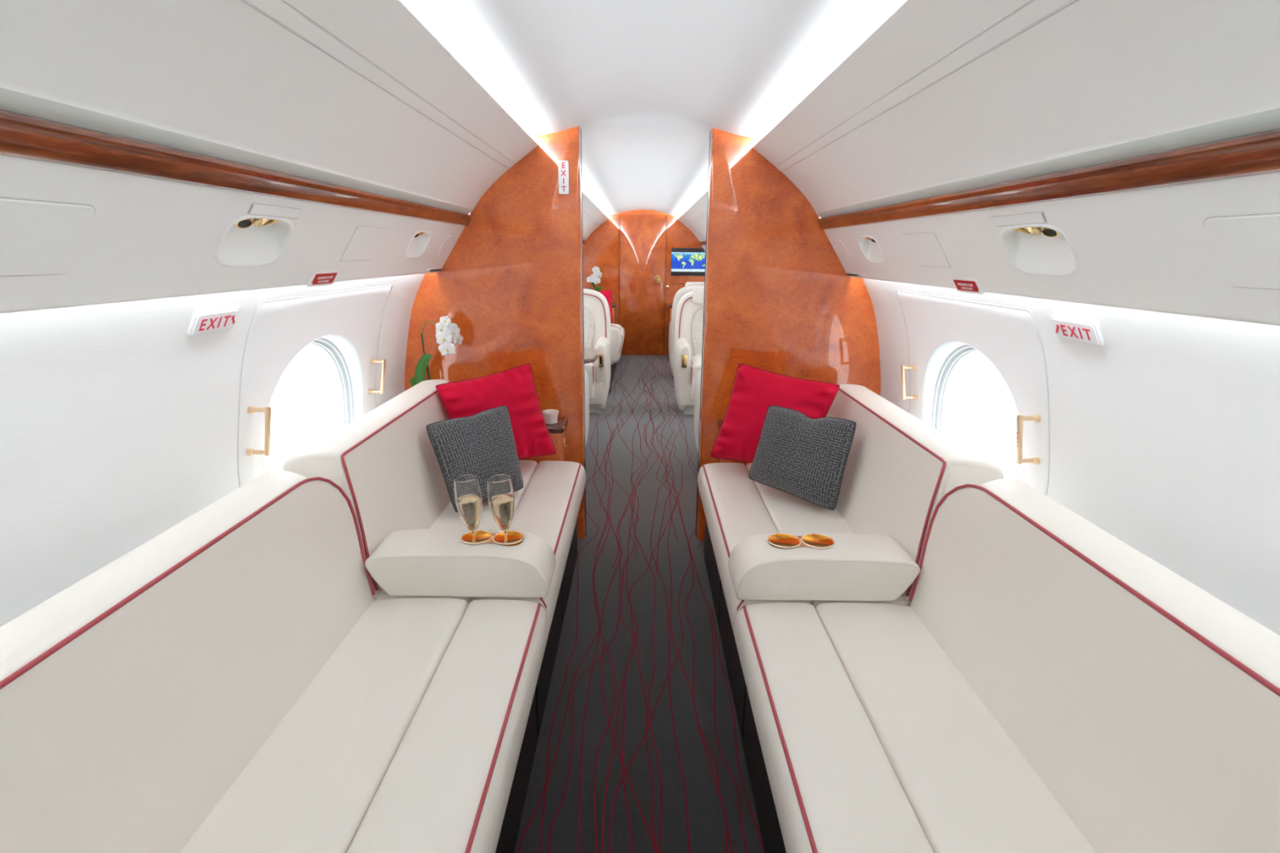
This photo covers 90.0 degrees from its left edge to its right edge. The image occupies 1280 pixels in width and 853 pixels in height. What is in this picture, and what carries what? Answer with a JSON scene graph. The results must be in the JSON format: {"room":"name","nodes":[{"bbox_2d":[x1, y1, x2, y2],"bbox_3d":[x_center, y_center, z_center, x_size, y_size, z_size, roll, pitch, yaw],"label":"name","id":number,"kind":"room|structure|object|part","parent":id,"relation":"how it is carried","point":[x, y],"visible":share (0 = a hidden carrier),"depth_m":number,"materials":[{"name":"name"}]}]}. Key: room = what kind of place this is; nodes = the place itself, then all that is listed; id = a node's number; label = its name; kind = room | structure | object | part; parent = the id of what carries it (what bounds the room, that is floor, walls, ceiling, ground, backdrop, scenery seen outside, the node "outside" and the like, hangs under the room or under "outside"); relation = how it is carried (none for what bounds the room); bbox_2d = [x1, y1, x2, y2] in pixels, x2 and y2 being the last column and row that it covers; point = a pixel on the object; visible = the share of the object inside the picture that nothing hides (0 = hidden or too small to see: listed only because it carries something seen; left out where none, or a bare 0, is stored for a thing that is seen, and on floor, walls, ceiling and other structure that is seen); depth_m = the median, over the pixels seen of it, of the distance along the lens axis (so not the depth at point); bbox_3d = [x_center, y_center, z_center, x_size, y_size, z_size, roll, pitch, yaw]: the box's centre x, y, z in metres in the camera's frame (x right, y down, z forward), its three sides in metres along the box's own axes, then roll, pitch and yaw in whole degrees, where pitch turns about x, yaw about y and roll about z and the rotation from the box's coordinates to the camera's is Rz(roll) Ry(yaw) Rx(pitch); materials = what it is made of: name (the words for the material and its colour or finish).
{"room":"aircraft cabin","nodes":[
{"label":"aircraft cabin","id":0,"kind":"room"},
{"bbox_2d":[0,273,425,626],"bbox_3d":[-0.967,-0.329,3.706,0.210,1.348,9.920,1,15,0],"label":"wall","id":1,"kind":"structure","parent":0,"point":[118,424],"depth_m":1.24,"materials":[{"name":"white plastic"}]},
{"bbox_2d":[186,306,239,336],"bbox_3d":[-0.959,-0.238,1.443,0.031,0.055,0.158,1,15,0],"label":"exit sign","id":2,"kind":"object","parent":1,"relation":"attached to","point":[204,322],"visible":1,"depth_m":1.43,"materials":[{"name":"white plastic"}]},
{"bbox_2d":[0,154,465,313],"bbox_3d":[-0.812,-0.219,0.736,0.137,0.200,4.130,1,15,0],"label":"panel","id":3,"kind":"object","parent":1,"relation":"attached to","point":[71,236],"visible":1,"depth_m":1.08,"materials":[{"name":"white plastic"}]},
{"bbox_2d":[235,218,253,228],"bbox_3d":[-0.796,-0.416,1.280,0.057,0.037,0.057,15,21,42],"label":"light","id":4,"kind":"object","parent":3,"relation":"attached to","point":[243,223],"depth_m":1.28,"materials":[{"name":"gold metal"}]},
{"bbox_3d":[-0.759,-0.450,1.337,0.012,0.019,0.188,1,15,0],"label":"name plate","id":5,"kind":"part","parent":3,"relation":"part of","materials":[{"name":"white plastic"}]},
{"bbox_2d":[306,270,338,287],"bbox_3d":[-0.855,-0.400,1.728,0.027,0.040,0.147,1,15,0],"label":"placard","id":6,"kind":"object","parent":3,"relation":"attached to","point":[318,277],"visible":1,"depth_m":1.72,"materials":[{"name":"red"}]},
{"bbox_3d":[-0.854,-0.401,1.730,0.020,0.029,0.120,1,15,0],"label":"red plate","id":7,"kind":"part","parent":6,"relation":"part of","materials":[{"name":"red plastic"}]},
{"bbox_2d":[237,284,392,487],"bbox_3d":[-1.007,-0.017,2.124,0.122,0.848,0.927,1,15,0],"label":"door","id":8,"kind":"structure","parent":1,"relation":"in","point":[278,330],"depth_m":1.79,"materials":[{"name":"white plastic"}]},
{"bbox_3d":[-1.018,0.013,1.711,0.079,0.137,0.019,1,15,0],"label":"handle","id":9,"kind":"part","parent":8,"relation":"part of","materials":[{"name":"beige metal"}]},
{"bbox_2d":[262,334,363,469],"bbox_3d":[-1.069,-0.016,2.118,0.130,0.570,0.670,1,15,0],"label":"window","id":10,"kind":"structure","parent":8,"relation":"attached to","point":[343,357],"depth_m":2.37,"materials":[{"name":"white plastic"}]},
{"bbox_3d":[-1.103,-0.016,2.118,0.062,0.556,0.652,1,15,0],"label":"frame","id":11,"kind":"part","parent":10,"relation":"part of","materials":[{"name":"white plastic"}]},
{"bbox_3d":[-1.016,-0.193,2.470,0.079,0.137,0.019,1,15,0],"label":"handle","id":12,"kind":"part","parent":8,"relation":"part of","materials":[{"name":"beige metal"}]},
{"bbox_2d":[514,355,764,852],"bbox_3d":[0.006,0.320,3.978,2.000,0.042,10.112,1,15,0],"label":"floor","id":13,"kind":"structure","parent":0,"point":[639,748],"depth_m":2.09,"materials":[{"name":"grey carpet"}]},
{"bbox_2d":[0,470,549,852],"bbox_3d":[-0.590,0.754,0.712,0.702,0.811,2.217,1,15,0],"label":"divan","id":14,"kind":"object","parent":13,"relation":"on","point":[235,680],"visible":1,"depth_m":1.10,"materials":[{"name":"white leather"}]},
{"bbox_3d":[-0.812,0.561,0.660,0.252,0.415,2.217,1,15,0],"label":"backrest","id":15,"kind":"part","parent":14,"relation":"part of","materials":[{"name":"white leather"}]},
{"bbox_2d":[179,598,468,852],"bbox_3d":[-0.575,0.777,0.660,0.258,0.132,2.105,1,15,0],"label":"cushion","id":16,"kind":"object","parent":14,"relation":"on","point":[310,780],"depth_m":1.17,"materials":[{"name":"white leather"}]},
{"bbox_2d":[346,599,549,852],"bbox_3d":[-0.342,0.791,0.664,0.205,0.154,2.105,1,15,0],"label":"cushion","id":17,"kind":"object","parent":14,"relation":"on","point":[442,783],"depth_m":1.18,"materials":[{"name":"white leather"}]},
{"bbox_2d":[282,379,586,742],"bbox_3d":[-0.585,0.346,2.217,0.702,0.811,1.155,1,15,0],"label":"divan","id":18,"kind":"object","parent":13,"relation":"on","point":[415,544],"visible":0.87,"depth_m":1.82,"materials":[{"name":"white leather"}]},
{"bbox_3d":[-0.808,0.153,2.165,0.252,0.415,1.155,1,15,0],"label":"backrest","id":19,"kind":"part","parent":18,"relation":"part of","materials":[{"name":"white leather"}]},
{"bbox_2d":[374,460,537,604],"bbox_3d":[-0.570,0.352,2.227,0.258,0.132,1.138,1,15,0],"label":"armrest","id":20,"kind":"object","parent":18,"relation":"on","point":[444,517],"depth_m":2.12,"materials":[{"name":"white leather"}]},
{"bbox_3d":[-0.469,0.363,1.716,0.467,0.120,0.166,1,15,0],"label":"armrest","id":21,"kind":"part","parent":18,"relation":"part of","materials":[{"name":"white leather"}]},
{"bbox_2d":[453,473,482,537],"bbox_3d":[-0.450,0.246,1.704,0.076,0.238,0.068,-4,16,-15],"label":"champagne flute","id":22,"kind":"object","parent":18,"relation":"on","point":[468,495],"visible":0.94,"depth_m":1.67,"materials":[{"name":"clear glass"}]},
{"bbox_2d":[426,405,523,512],"bbox_3d":[-0.561,0.103,2.264,0.317,0.288,0.223,-12,20,-39],"label":"throw pillow","id":23,"kind":"object","parent":18,"relation":"on","point":[482,444],"visible":0.8,"depth_m":2.21,"materials":[{"name":"grey fabric"}]},
{"bbox_3d":[-0.396,0.298,1.717,0.029,0.001,0.062,1,15,0],"label":"cup plate","id":24,"kind":"part","parent":18,"relation":"part of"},
{"bbox_2d":[435,363,555,459],"bbox_3d":[-0.569,-0.040,2.559,0.445,0.387,0.200,-8,17,-29],"label":"throw pillow","id":25,"kind":"object","parent":18,"relation":"on","point":[514,388],"visible":0.62,"depth_m":2.53,"materials":[{"name":"red fabric"}]},
{"bbox_2d":[487,473,514,537],"bbox_3d":[-0.364,0.246,1.706,0.075,0.238,0.068,-3,16,-14],"label":"champagne flute","id":26,"kind":"object","parent":18,"relation":"on","point":[500,495],"visible":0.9,"depth_m":1.67,"materials":[{"name":"clear glass"}]},
{"bbox_2d":[472,460,586,632],"bbox_3d":[-0.337,0.366,2.231,0.205,0.154,1.138,1,15,0],"label":"cushion","id":27,"kind":"object","parent":18,"relation":"on","point":[547,507],"depth_m":2.23,"materials":[{"name":"white leather"}]},
{"bbox_2d":[518,417,568,463],"bbox_3d":[-0.677,0.268,2.916,0.702,0.602,0.164,1,15,0],"label":"base cabinet","id":28,"kind":"object","parent":13,"relation":"on","point":[557,431],"visible":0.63,"depth_m":2.80,"materials":[{"name":"brown wood"}]},
{"bbox_2d":[409,315,463,386],"bbox_3d":[-0.878,-0.245,2.761,0.230,0.466,0.088,5,16,16],"label":"potted orchid","id":29,"kind":"object","parent":28,"relation":"on","point":[447,332],"visible":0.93,"depth_m":2.70,"materials":[{"name":"white plant"}]},
{"bbox_3d":[-0.834,-0.412,2.698,0.069,0.063,0.013,8,17,25],"label":"flower","id":30,"kind":"part","parent":29,"relation":"part of","materials":[{"name":"white plant"}]},
{"bbox_3d":[-0.823,-0.372,2.693,0.076,0.067,0.016,1,15,0],"label":"flower","id":31,"kind":"part","parent":29,"relation":"part of","materials":[{"name":"white plant"}]},
{"bbox_3d":[-0.818,-0.444,2.690,0.053,0.044,0.021,6,16,18],"label":"flower","id":32,"kind":"part","parent":29,"relation":"part of","materials":[{"name":"white plant"}]},
{"bbox_3d":[-0.813,-0.328,2.698,0.075,0.063,0.019,1,15,0],"label":"flower","id":33,"kind":"part","parent":29,"relation":"part of","materials":[{"name":"white plant"}]},
{"bbox_3d":[-0.799,-0.413,2.700,0.061,0.055,0.012,-3,16,-12],"label":"flower","id":34,"kind":"part","parent":29,"relation":"part of","materials":[{"name":"white plant"}]},
{"bbox_3d":[-0.786,-0.396,2.696,0.061,0.055,0.012,-13,20,-41],"label":"flower","id":35,"kind":"part","parent":29,"relation":"part of","materials":[{"name":"white plant"}]},
{"bbox_3d":[-0.770,-0.368,2.710,0.011,0.050,0.058,9,17,28],"label":"flower","id":36,"kind":"part","parent":29,"relation":"part of","materials":[{"name":"white plant"}]},
{"bbox_2d":[542,408,559,424],"bbox_3d":[-0.395,-0.043,2.823,0.074,0.053,0.074,1,15,0],"label":"cup","id":37,"kind":"object","parent":28,"relation":"on","point":[550,415],"visible":0.95,"depth_m":2.80,"materials":[{"name":"white ceramic"}]},
{"bbox_3d":[-0.341,0.132,2.882,0.005,0.230,0.132,1,15,0],"label":"door","id":38,"kind":"part","parent":28,"relation":"part of","materials":[{"name":"brown wood"}]},
{"bbox_2d":[584,368,589,446],"bbox_3d":[-0.628,-0.220,3.873,0.593,1.045,0.702,1,15,0],"label":"chair","id":39,"kind":"object","parent":13,"relation":"on","point":[586,380],"visible":0.02,"depth_m":4.05,"materials":[{"name":"white leather"}]},
{"bbox_2d":[583,288,610,413],"bbox_3d":[-0.558,-0.654,5.519,0.593,1.022,0.702,1,15,0],"label":"chair","id":40,"kind":"object","parent":13,"relation":"on","point":[597,316],"visible":0.41,"depth_m":5.59,"materials":[{"name":"white leather"}]},
{"bbox_3d":[-0.556,-0.841,5.628,0.314,0.445,0.114,1,15,0],"label":"quilted panel","id":41,"kind":"part","parent":40,"relation":"part of","materials":[{"name":"beige leather"}]},
{"bbox_2d":[584,362,595,377],"bbox_3d":[-0.559,-0.509,5.448,0.376,0.160,0.480,1,15,0],"label":"seat cushion","id":42,"kind":"object","parent":40,"relation":"on","point":[589,367],"depth_m":5.22,"materials":[{"name":"white leather"}]},
{"bbox_2d":[584,347,598,364],"bbox_3d":[-0.662,-0.239,4.755,0.706,0.618,0.556,1,15,0],"label":"folding table","id":43,"kind":"object","parent":40,"relation":"attached to","point":[590,354],"visible":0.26,"depth_m":4.60,"materials":[{"name":"white plastic"}]},
{"bbox_3d":[-0.556,-0.858,5.697,0.592,0.722,0.251,1,15,0],"label":"backrest","id":44,"kind":"part","parent":40,"relation":"part of","materials":[{"name":"white leather"}]},
{"bbox_3d":[-0.561,-0.347,5.575,0.550,0.200,0.560,1,15,0],"label":"seat frame","id":45,"kind":"part","parent":40,"relation":"part of","materials":[{"name":"white leather"}]},
{"bbox_3d":[-0.319,-0.539,5.213,0.044,0.105,0.022,1,15,0],"label":"recline handle","id":46,"kind":"part","parent":40,"relation":"part of","materials":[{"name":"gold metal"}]},
{"bbox_3d":[-0.321,-0.468,5.521,0.114,0.567,0.560,1,15,0],"label":"armrest","id":47,"kind":"part","parent":40,"relation":"part of","materials":[{"name":"white leather"}]},
{"bbox_2d":[611,302,617,324],"bbox_3d":[-0.639,-1.238,8.286,0.655,0.700,0.538,1,15,0],"label":"storage cabinet","id":48,"kind":"object","parent":13,"relation":"on","point":[613,304],"visible":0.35,"depth_m":8.00,"materials":[{"name":"brown wood"}]},
{"bbox_2d":[586,266,602,291],"bbox_3d":[-0.566,-1.784,8.071,0.156,0.468,0.165,11,19,35],"label":"potted orchid","id":49,"kind":"object","parent":48,"relation":"on","point":[594,278],"visible":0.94,"depth_m":8.02,"materials":[{"name":"white plant"}]},
{"bbox_3d":[-0.623,-1.848,8.025,0.101,0.082,0.025,4,16,13],"label":"flower","id":50,"kind":"part","parent":49,"relation":"part of","materials":[{"name":"white plant"}]},
{"bbox_3d":[-0.556,-1.967,8.014,0.100,0.084,0.025,-4,16,-18],"label":"flower","id":51,"kind":"part","parent":49,"relation":"part of","materials":[{"name":"white plant"}]},
{"bbox_3d":[-0.559,-1.891,8.010,0.098,0.087,0.023,7,16,22],"label":"flower","id":52,"kind":"part","parent":49,"relation":"part of","materials":[{"name":"white plant"}]},
{"bbox_3d":[-0.542,-1.829,8.028,0.098,0.088,0.017,-4,16,-16],"label":"flower","id":53,"kind":"part","parent":49,"relation":"part of","materials":[{"name":"white plant"}]},
{"bbox_3d":[-0.319,-1.235,8.287,0.005,0.600,0.440,1,15,0],"label":"door","id":54,"kind":"part","parent":48,"relation":"part of","materials":[{"name":"brown wood"}]},
{"bbox_2d":[608,323,624,393],"bbox_3d":[-0.566,-0.996,7.057,0.814,0.876,1.900,1,15,0],"label":"divan","id":55,"kind":"object","parent":13,"relation":"on","point":[617,331],"visible":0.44,"depth_m":6.14,"materials":[{"name":"white leather"}]},
{"bbox_2d":[598,289,613,323],"bbox_3d":[-0.487,-1.199,6.439,0.434,0.340,0.196,1,15,0],"label":"throw pillow","id":56,"kind":"object","parent":55,"relation":"on","point":[607,294],"visible":0.23,"depth_m":6.40,"materials":[{"name":"red fabric"}]},
{"bbox_3d":[-0.567,-0.820,6.245,0.813,0.363,0.240,1,15,0],"label":"armrest","id":57,"kind":"part","parent":55,"relation":"part of","materials":[{"name":"white leather"}]},
{"bbox_2d":[610,327,624,364],"bbox_3d":[-0.583,-0.937,7.166,0.782,0.206,1.720,1,15,0],"label":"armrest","id":58,"kind":"object","parent":55,"relation":"on","point":[619,357],"depth_m":6.37,"materials":[{"name":"white leather"}]},
{"bbox_2d":[666,302,672,361],"bbox_3d":[0.686,-1.224,8.286,0.655,0.700,0.538,1,15,0],"label":"storage cabinet","id":59,"kind":"object","parent":13,"relation":"on","point":[669,304],"visible":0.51,"depth_m":8.20,"materials":[{"name":"brown wood"}]},
{"bbox_3d":[0.366,-1.227,8.287,0.005,0.600,0.440,1,15,0],"label":"door","id":60,"kind":"part","parent":59,"relation":"part of","materials":[{"name":"brown wood"}]},
{"bbox_2d":[668,281,704,376],"bbox_3d":[0.622,-1.039,6.942,0.593,1.045,0.702,1,15,0],"label":"chair","id":61,"kind":"object","parent":13,"relation":"on","point":[689,286],"visible":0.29,"depth_m":6.65,"materials":[{"name":"white leather"}]},
{"bbox_3d":[0.380,-0.871,7.036,0.114,0.567,0.560,1,15,0],"label":"armrest","id":62,"kind":"part","parent":61,"relation":"part of","materials":[{"name":"white leather"}]},
{"bbox_3d":[0.618,-0.734,7.052,0.550,0.200,0.560,1,15,0],"label":"seat frame","id":63,"kind":"part","parent":61,"relation":"part of","materials":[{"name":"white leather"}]},
{"bbox_3d":[0.622,-1.113,6.688,0.592,0.722,0.251,1,15,0],"label":"backrest","id":64,"kind":"part","parent":61,"relation":"part of","materials":[{"name":"white leather"}]},
{"bbox_2d":[673,288,704,415],"bbox_3d":[0.602,-0.652,5.516,0.593,1.045,0.702,1,15,0],"label":"chair","id":65,"kind":"object","parent":13,"relation":"on","point":[688,328],"visible":0.41,"depth_m":5.51,"materials":[{"name":"white leather"}]},
{"bbox_3d":[0.361,-0.460,5.521,0.114,0.567,0.560,1,15,0],"label":"armrest","id":66,"kind":"part","parent":65,"relation":"part of","materials":[{"name":"white leather"}]},
{"bbox_3d":[0.361,-0.531,5.213,0.044,0.105,0.022,1,15,0],"label":"recline handle","id":67,"kind":"part","parent":65,"relation":"part of","materials":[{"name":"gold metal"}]},
{"bbox_3d":[0.599,-0.334,5.575,0.550,0.200,0.560,1,15,0],"label":"seat frame","id":68,"kind":"part","parent":65,"relation":"part of","materials":[{"name":"white leather"}]},
{"bbox_3d":[0.604,-0.845,5.697,0.592,0.722,0.251,1,15,0],"label":"backrest","id":69,"kind":"part","parent":65,"relation":"part of","materials":[{"name":"white leather"}]},
{"bbox_2d":[689,355,702,382],"bbox_3d":[0.601,-0.497,5.448,0.376,0.160,0.480,1,15,0],"label":"seat cushion","id":70,"kind":"object","parent":65,"relation":"on","point":[695,360],"depth_m":5.23,"materials":[{"name":"white leather"}]},
{"bbox_3d":[0.604,-0.828,5.628,0.314,0.445,0.114,1,15,0],"label":"quilted panel","id":71,"kind":"part","parent":65,"relation":"part of","materials":[{"name":"beige leather"}]},
{"bbox_2d":[693,369,701,450],"bbox_3d":[0.652,-0.206,3.873,0.593,1.045,0.702,1,15,0],"label":"chair","id":72,"kind":"object","parent":13,"relation":"on","point":[697,392],"visible":0.02,"depth_m":4.01,"materials":[{"name":"white leather"}]},
{"bbox_2d":[716,420,750,466],"bbox_3d":[0.691,0.283,2.916,0.702,0.602,0.164,1,15,0],"label":"base cabinet","id":73,"kind":"object","parent":13,"relation":"on","point":[719,423],"visible":0.11,"depth_m":2.81,"materials":[{"name":"brown wood"}]},
{"bbox_3d":[0.358,0.140,2.882,0.005,0.230,0.132,1,15,0],"label":"door","id":74,"kind":"part","parent":73,"relation":"part of","materials":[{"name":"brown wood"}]},
{"bbox_2d":[697,383,1004,746],"bbox_3d":[0.597,0.359,2.217,0.702,0.811,1.155,1,15,0],"label":"divan","id":75,"kind":"object","parent":13,"relation":"on","point":[763,544],"visible":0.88,"depth_m":1.86,"materials":[{"name":"white leather"}]},
{"bbox_2d":[697,462,811,635],"bbox_3d":[0.349,0.374,2.231,0.205,0.154,1.138,1,15,0],"label":"cushion","id":76,"kind":"object","parent":75,"relation":"on","point":[737,508],"depth_m":2.21,"materials":[{"name":"white leather"}]},
{"bbox_2d":[710,363,839,462],"bbox_3d":[0.530,-0.033,2.556,0.481,0.397,0.195,8,17,25],"label":"throw pillow","id":77,"kind":"object","parent":75,"relation":"on","point":[754,389],"visible":0.65,"depth_m":2.52,"materials":[{"name":"red fabric"}]},
{"bbox_2d":[748,405,856,510],"bbox_3d":[0.565,0.099,2.297,0.366,0.297,0.177,11,18,34],"label":"throw pillow","id":78,"kind":"object","parent":75,"relation":"on","point":[797,455],"visible":1,"depth_m":2.23,"materials":[{"name":"grey fabric"}]},
{"bbox_3d":[0.432,0.308,1.717,0.031,0.001,0.066,1,15,0],"label":"cup plate","id":79,"kind":"part","parent":75,"relation":"part of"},
{"bbox_3d":[0.481,0.373,1.716,0.467,0.120,0.166,1,15,0],"label":"armrest","id":80,"kind":"part","parent":75,"relation":"part of","materials":[{"name":"white leather"}]},
{"bbox_2d":[746,462,909,608],"bbox_3d":[0.582,0.365,2.227,0.258,0.132,1.138,1,15,0],"label":"cushion","id":81,"kind":"object","parent":75,"relation":"on","point":[786,512],"depth_m":2.17,"materials":[{"name":"white leather"}]},
{"bbox_3d":[0.824,0.171,2.165,0.252,0.415,1.155,1,15,0],"label":"backrest","id":82,"kind":"part","parent":75,"relation":"part of","materials":[{"name":"white leather"}]},
{"bbox_2d":[733,478,1279,852],"bbox_3d":[0.593,0.767,0.712,0.702,0.811,2.217,1,15,0],"label":"divan","id":83,"kind":"object","parent":13,"relation":"on","point":[1045,683],"visible":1,"depth_m":1.11,"materials":[{"name":"white leather"}]},
{"bbox_2d":[733,602,933,852],"bbox_3d":[0.344,0.799,0.664,0.205,0.154,2.105,1,15,0],"label":"cushion","id":84,"kind":"object","parent":83,"relation":"on","point":[838,783],"depth_m":1.18,"materials":[{"name":"white leather"}]},
{"bbox_2d":[815,602,1096,852],"bbox_3d":[0.578,0.790,0.660,0.258,0.132,2.105,1,15,0],"label":"cushion","id":85,"kind":"object","parent":83,"relation":"on","point":[968,780],"depth_m":1.18,"materials":[{"name":"white leather"}]},
{"bbox_3d":[0.820,0.579,0.660,0.252,0.415,2.217,1,15,0],"label":"backrest","id":86,"kind":"part","parent":83,"relation":"part of","materials":[{"name":"white leather"}]},
{"bbox_2d":[404,126,880,540],"bbox_3d":[0.014,-0.347,2.866,2.154,1.831,0.054,1,15,0],"label":"wall","id":87,"kind":"structure","parent":0,"point":[779,298],"depth_m":2.78,"materials":[{"name":"brown wood"}]},
{"bbox_2d":[0,109,471,226],"bbox_3d":[-0.737,-0.330,0.705,0.048,0.047,4.130,1,15,0],"label":"trim","id":88,"kind":"structure","parent":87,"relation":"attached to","point":[21,135],"depth_m":0.98,"materials":[{"name":"brown wood"}]},
{"bbox_2d":[558,160,568,194],"bbox_3d":[-0.316,-1.032,2.651,0.042,0.130,0.005,1,15,0],"label":"exit sign","id":89,"kind":"object","parent":87,"relation":"attached to","point":[563,166],"visible":1,"depth_m":2.65,"materials":[{"name":"white plastic"}]},
{"bbox_2d":[699,240,706,245],"bbox_3d":[0.778,-1.614,5.502,0.048,0.047,5.730,1,15,0],"label":"trim","id":90,"kind":"structure","parent":87,"relation":"attached to","point":[703,242],"depth_m":7.83,"materials":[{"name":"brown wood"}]},
{"bbox_2d":[817,128,1279,230],"bbox_3d":[0.764,-0.313,0.705,0.048,0.047,4.130,1,15,0],"label":"trim","id":91,"kind":"structure","parent":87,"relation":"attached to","point":[1259,153],"depth_m":1.02,"materials":[{"name":"brown wood"}]},
{"bbox_2d":[582,209,704,355],"bbox_3d":[0.031,-1.877,8.427,2.162,1.874,0.050,1,15,0],"label":"wall","id":92,"kind":"structure","parent":0,"point":[601,250],"depth_m":8.30,"materials":[{"name":"brown wood"}]},
{"bbox_2d":[618,214,666,354],"bbox_3d":[0.030,-1.832,8.383,0.606,1.790,0.061,1,15,0],"label":"door","id":93,"kind":"structure","parent":92,"relation":"in","point":[642,237],"depth_m":8.39,"materials":[{"name":"brown wood"}]},
{"bbox_3d":[0.236,-1.920,8.353,0.104,0.104,0.050,1,15,0],"label":"handle","id":94,"kind":"part","parent":93,"relation":"part of","materials":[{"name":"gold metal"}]},
{"bbox_2d":[671,248,705,275],"bbox_3d":[0.649,-2.139,8.316,0.488,0.348,0.023,1,15,0],"label":"wall screen","id":95,"kind":"object","parent":92,"relation":"attached to","point":[684,261],"visible":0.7,"depth_m":8.30,"materials":[{"name":"blue"}]},
{"bbox_2d":[400,0,906,216],"bbox_3d":[0.026,-1.440,3.402,1.260,0.260,9.920,1,15,0],"label":"ceiling","id":96,"kind":"structure","parent":0,"point":[646,84],"depth_m":1.77,"materials":[{"name":"white"}]},
{"bbox_2d":[0,0,537,213],"bbox_3d":[-0.604,-0.483,0.663,0.362,0.274,4.130,1,15,0],"label":"bin","id":97,"kind":"object","parent":96,"relation":"attached to","point":[361,95],"visible":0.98,"depth_m":1.07,"materials":[{"name":"white plastic"}]},
{"bbox_2d":[468,191,608,239],"bbox_3d":[-0.589,-1.784,5.460,0.362,0.274,5.730,1,15,0],"label":"bin","id":98,"kind":"object","parent":96,"relation":"attached to","point":[593,217],"visible":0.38,"depth_m":6.68,"materials":[{"name":"white plastic"}]},
{"bbox_2d":[677,190,820,241],"bbox_3d":[0.648,-1.770,5.460,0.362,0.274,5.730,1,15,0],"label":"bin","id":99,"kind":"object","parent":96,"relation":"attached to","point":[695,218],"visible":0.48,"depth_m":6.59,"materials":[{"name":"white plastic"}]},
{"bbox_2d":[752,0,1279,217],"bbox_3d":[0.634,-0.470,0.663,0.362,0.274,4.130,1,15,0],"label":"bin","id":100,"kind":"object","parent":96,"relation":"attached to","point":[944,96],"visible":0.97,"depth_m":1.06,"materials":[{"name":"white plastic"}]},
{"bbox_2d":[862,278,1279,635],"bbox_3d":[0.994,-0.308,3.706,0.210,1.348,9.920,1,15,0],"label":"wall","id":101,"kind":"structure","parent":0,"point":[1165,434],"depth_m":1.25,"materials":[{"name":"white plastic"}]},
{"bbox_2d":[895,290,1049,495],"bbox_3d":[1.027,0.005,2.124,0.123,0.848,0.927,1,15,0],"label":"door","id":102,"kind":"structure","parent":101,"relation":"in","point":[1011,340],"depth_m":1.80,"materials":[{"name":"white plastic"}]},
{"bbox_3d":[1.040,-0.170,2.470,0.079,0.137,0.019,1,15,0],"label":"handle","id":103,"kind":"part","parent":102,"relation":"part of","materials":[{"name":"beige metal"}]},
{"bbox_2d":[922,341,1024,478],"bbox_3d":[1.089,0.008,2.118,0.130,0.570,0.670,1,15,0],"label":"window","id":104,"kind":"structure","parent":102,"relation":"attached to","point":[942,366],"depth_m":2.37,"materials":[{"name":"white plastic"}]},
{"bbox_3d":[1.123,0.008,2.118,0.062,0.556,0.652,1,15,0],"label":"frame","id":105,"kind":"part","parent":104,"relation":"part of","materials":[{"name":"white plastic"}]},
{"bbox_3d":[1.037,0.036,1.711,0.079,0.137,0.019,1,15,0],"label":"handle","id":106,"kind":"part","parent":102,"relation":"part of","materials":[{"name":"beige metal"}]},
{"bbox_2d":[824,172,1279,325],"bbox_3d":[0.837,-0.201,0.736,0.137,0.200,4.130,1,15,0],"label":"panel","id":107,"kind":"object","parent":101,"relation":"attached to","point":[1211,249],"visible":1,"depth_m":1.12,"materials":[{"name":"white plastic"}]},
{"bbox_2d":[951,276,984,294],"bbox_3d":[0.883,-0.381,1.728,0.027,0.040,0.147,1,15,0],"label":"placard","id":108,"kind":"object","parent":107,"relation":"attached to","point":[962,284],"visible":1,"depth_m":1.72,"materials":[{"name":"red"}]},
{"bbox_3d":[0.882,-0.382,1.730,0.020,0.029,0.120,1,15,0],"label":"red plate","id":109,"kind":"part","parent":108,"relation":"part of","materials":[{"name":"red plastic"}]},
{"bbox_3d":[0.789,-0.432,1.337,0.012,0.019,0.188,1,15,0],"label":"name plate","id":110,"kind":"part","parent":107,"relation":"part of","materials":[{"name":"white plastic"}]},
{"bbox_2d":[1040,226,1059,237],"bbox_3d":[0.825,-0.398,1.280,0.057,0.037,0.057,-14,21,-42],"label":"light","id":111,"kind":"object","parent":107,"relation":"attached to","point":[1051,232],"depth_m":1.28,"materials":[{"name":"gold metal"}]},
{"bbox_2d":[1051,315,1104,346],"bbox_3d":[0.984,-0.217,1.443,0.031,0.055,0.158,1,15,0],"label":"exit sign","id":112,"kind":"object","parent":101,"relation":"attached to","point":[1082,331],"visible":1,"depth_m":1.43,"materials":[{"name":"white plastic"}]}
]}

